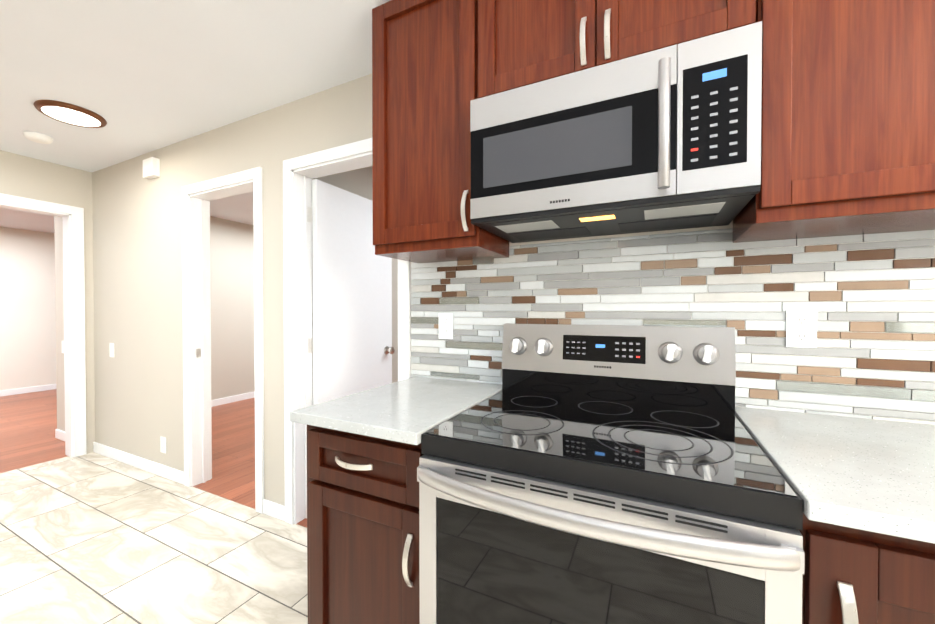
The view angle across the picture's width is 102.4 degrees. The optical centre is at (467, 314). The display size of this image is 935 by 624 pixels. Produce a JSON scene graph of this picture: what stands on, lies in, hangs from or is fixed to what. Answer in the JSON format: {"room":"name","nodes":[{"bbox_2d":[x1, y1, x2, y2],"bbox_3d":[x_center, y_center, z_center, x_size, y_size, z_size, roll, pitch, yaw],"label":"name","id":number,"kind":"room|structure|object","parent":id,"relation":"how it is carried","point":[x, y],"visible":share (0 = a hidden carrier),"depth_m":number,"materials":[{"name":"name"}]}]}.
{"room":"kitchen","nodes":[
{"label":"kitchen","id":0,"kind":"room"},
{"bbox_2d":[0,227,55,390],"bbox_3d":[-6.864,-0.035,5.059,0.120,2.420,9.980,0,1,26],"label":"wall","id":1,"kind":"structure","parent":0,"point":[27,316],"depth_m":5.59,"materials":[{"name":"beige paint"}]},
{"bbox_2d":[0,384,56,396],"bbox_3d":[-7.030,1.138,4.585,0.013,0.085,11.000,0,1,26],"label":"baseboard","id":2,"kind":"structure","parent":1,"relation":"attached to","point":[52,386],"depth_m":5.58,"materials":[{"name":"white wood"}]},
{"bbox_2d":[0,150,94,452],"bbox_3d":[-4.624,0.016,0.600,0.120,2.420,6.000,0,1,26],"label":"wall","id":3,"kind":"structure","parent":0,"point":[29,177],"depth_m":3.14,"materials":[{"name":"beige paint"}]},
{"bbox_2d":[0,193,86,456],"bbox_3d":[-3.747,0.157,2.383,0.151,2.096,1.908,0,1,26],"label":"door frame","id":4,"kind":"structure","parent":3,"relation":"attached to","point":[72,217],"depth_m":3.15,"materials":[{"name":"white wood"}]},
{"bbox_2d":[0,389,306,527],"bbox_3d":[-2.640,1.235,2.424,12.200,0.060,11.000,0,1,26],"label":"floor","id":5,"kind":"structure","parent":0,"point":[28,424],"depth_m":3.55,"materials":[{"name":"brown wood"}]},
{"bbox_2d":[0,452,307,623],"bbox_3d":[-1.227,1.268,-0.501,7.080,0.060,5.000,0,1,26],"label":"floor","id":6,"kind":"structure","parent":0,"point":[92,538],"depth_m":1.91,"materials":[{"name":"tile"}]},
{"bbox_2d":[307,425,423,623],"bbox_3d":[-0.179,0.775,1.363,0.448,0.884,0.689,0,1,26],"label":"base cabinet","id":7,"kind":"object","parent":6,"relation":"on","point":[362,529],"visible":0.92,"depth_m":1.08,"materials":[{"name":"brown wood"}]},
{"bbox_2d":[290,376,501,444],"bbox_3d":[-0.187,0.313,1.364,0.468,0.032,0.686,0,1,26],"label":"countertop","id":8,"kind":"structure","parent":7,"relation":"on","point":[410,410],"depth_m":1.19,"materials":[{"name":"stone"}]},
{"bbox_2d":[417,324,804,623],"bbox_3d":[0.352,0.631,1.065,0.759,1.179,0.763,0,1,26],"label":"range","id":9,"kind":"object","parent":6,"relation":"on","point":[594,474],"visible":1,"depth_m":0.84,"materials":[{"name":"grey metal"}]},
{"bbox_2d":[798,513,934,623],"bbox_3d":[0.971,0.781,0.813,0.570,0.884,0.660,0,1,26],"label":"base cabinet","id":10,"kind":"object","parent":6,"relation":"on","point":[854,576],"visible":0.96,"depth_m":0.59,"materials":[{"name":"brown wood"}]},
{"bbox_2d":[735,406,934,543],"bbox_3d":[1.407,0.322,0.579,1.558,0.032,0.686,0,1,26],"label":"countertop","id":11,"kind":"structure","parent":10,"relation":"on","point":[873,475],"depth_m":0.75,"materials":[{"name":"stone"}]},
{"bbox_2d":[0,0,390,232],"bbox_3d":[-2.640,-1.240,2.396,12.200,0.050,11.000,0,1,26],"label":"ceiling","id":12,"kind":"structure","parent":0,"point":[141,77],"depth_m":1.83,"materials":[{"name":"paint"}]},
{"bbox_2d":[23,131,52,143],"bbox_3d":[-2.925,-1.197,2.564,0.135,0.038,0.135,0,1,26],"label":"smoke detector","id":13,"kind":"object","parent":12,"relation":"attached to","point":[36,137],"visible":1,"depth_m":2.54,"materials":[{"name":"white plastic"}]},
{"bbox_2d":[33,100,106,127],"bbox_3d":[-2.389,-1.201,2.272,0.306,0.024,0.306,0,1,26],"label":"recessed light","id":14,"kind":"object","parent":12,"relation":"in","point":[69,113],"visible":1,"depth_m":2.24,"materials":[{"name":"brown metal"}]},
{"bbox_2d":[210,216,254,399],"bbox_3d":[-2.894,-0.042,5.650,0.120,2.420,4.350,0,1,26],"label":"wall","id":15,"kind":"structure","parent":0,"point":[231,242],"depth_m":5.01,"materials":[{"name":"beige paint"}]},
{"bbox_2d":[211,391,254,406],"bbox_3d":[-2.827,1.126,5.647,0.013,0.085,4.380,0,1,26],"label":"baseboard","id":16,"kind":"structure","parent":15,"relation":"attached to","point":[226,400],"depth_m":5.01,"materials":[{"name":"white wood"}]},
{"bbox_2d":[312,166,397,382],"bbox_3d":[-0.104,-0.026,4.276,0.100,2.420,4.350,0,1,26],"label":"wall","id":17,"kind":"structure","parent":0,"point":[359,182],"depth_m":2.83,"materials":[{"name":"beige paint"}]},
{"bbox_2d":[54,74,934,505],"bbox_3d":[-0.430,0.001,1.939,7.820,2.420,0.132,0,1,26],"label":"wall","id":18,"kind":"structure","parent":0,"point":[870,298],"depth_m":1.58,"materials":[{"name":"paint"}]},
{"bbox_2d":[55,429,64,440],"bbox_3d":[-3.647,1.151,3.468,0.650,0.085,0.013,0,1,26],"label":"baseboard","id":19,"kind":"structure","parent":18,"relation":"attached to","point":[59,434],"depth_m":3.57,"materials":[{"name":"white wood"}]},
{"bbox_2d":[109,343,113,356],"bbox_3d":[-2.950,0.297,3.118,0.072,0.116,0.010,0,1,26],"label":"light switch","id":20,"kind":"object","parent":18,"relation":"attached to","point":[111,348],"visible":1,"depth_m":3.11,"materials":[{"name":"white plastic"}]},
{"bbox_2d":[93,442,183,484],"bbox_3d":[-2.618,1.156,2.961,1.404,0.085,0.013,0,1,26],"label":"baseboard","id":21,"kind":"structure","parent":18,"relation":"attached to","point":[161,470],"depth_m":2.91,"materials":[{"name":"white wood"}]},
{"bbox_2d":[143,157,159,178],"bbox_3d":[-2.340,-1.079,2.781,0.140,0.130,0.046,0,1,26],"label":"door chime","id":22,"kind":"object","parent":18,"relation":"attached to","point":[151,167],"visible":1,"depth_m":2.76,"materials":[{"name":"white plastic"}]},
{"bbox_2d":[160,436,165,453],"bbox_3d":[-2.250,0.966,2.782,0.072,0.116,0.006,0,1,26],"label":"outlet","id":23,"kind":"object","parent":18,"relation":"attached to","point":[162,444],"visible":1,"depth_m":2.78,"materials":[{"name":"white plastic"}]},
{"bbox_2d":[182,167,263,513],"bbox_3d":[-1.584,0.158,2.516,0.835,2.090,0.151,0,1,26],"label":"door frame","id":24,"kind":"structure","parent":18,"relation":"attached to","point":[196,197],"depth_m":2.62,"materials":[{"name":"white wood"}]},
{"bbox_2d":[283,138,410,524],"bbox_3d":[-0.637,0.164,2.049,0.871,2.090,0.151,0,1,26],"label":"door frame","id":25,"kind":"structure","parent":18,"relation":"attached to","point":[300,173],"depth_m":2.16,"materials":[{"name":"white wood"}]},
{"bbox_2d":[307,179,394,404],"bbox_3d":[-0.766,0.191,2.563,0.163,2.001,0.763,0,1,26],"label":"bathroom door","id":26,"kind":"structure","parent":18,"relation":"in","point":[351,348],"depth_m":2.47,"materials":[{"name":"white wood"}]},
{"bbox_2d":[372,0,508,262],"bbox_3d":[-0.106,-0.712,1.494,0.448,0.955,0.360,0,1,26],"label":"upper cabinet","id":27,"kind":"object","parent":18,"relation":"attached to","point":[424,73],"visible":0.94,"depth_m":1.37,"materials":[{"name":"brown wood"}]},
{"bbox_2d":[439,313,452,338],"bbox_3d":[-0.099,0.053,1.699,0.072,0.116,0.006,0,1,26],"label":"outlet","id":28,"kind":"object","parent":18,"relation":"attached to","point":[445,325],"visible":1,"depth_m":1.70,"materials":[{"name":"white plastic"}]},
{"bbox_2d":[478,0,756,97],"bbox_3d":[0.438,-0.940,1.223,0.762,0.493,0.360,0,1,26],"label":"upper cabinet","id":29,"kind":"object","parent":18,"relation":"attached to","point":[521,43],"visible":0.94,"depth_m":1.11,"materials":[{"name":"brown wood"}]},
{"bbox_2d":[470,21,761,242],"bbox_3d":[0.423,-0.488,1.197,0.754,0.396,0.452,0,1,26],"label":"over-the-range microwave","id":30,"kind":"object","parent":29,"relation":"attached to","point":[665,138],"visible":1,"depth_m":1.02,"materials":[{"name":"grey metal"}]},
{"bbox_2d":[786,309,816,347],"bbox_3d":[1.019,0.043,1.148,0.072,0.116,0.006,0,1,26],"label":"outlet","id":31,"kind":"object","parent":18,"relation":"attached to","point":[801,328],"visible":1,"depth_m":1.15,"materials":[{"name":"white plastic"}]},
{"bbox_2d":[733,0,934,242],"bbox_3d":[1.201,-0.705,0.849,0.936,0.955,0.360,0,1,26],"label":"upper cabinet","id":32,"kind":"object","parent":18,"relation":"attached to","point":[848,120],"visible":0.92,"depth_m":0.87,"materials":[{"name":"brown wood"}]}
]}

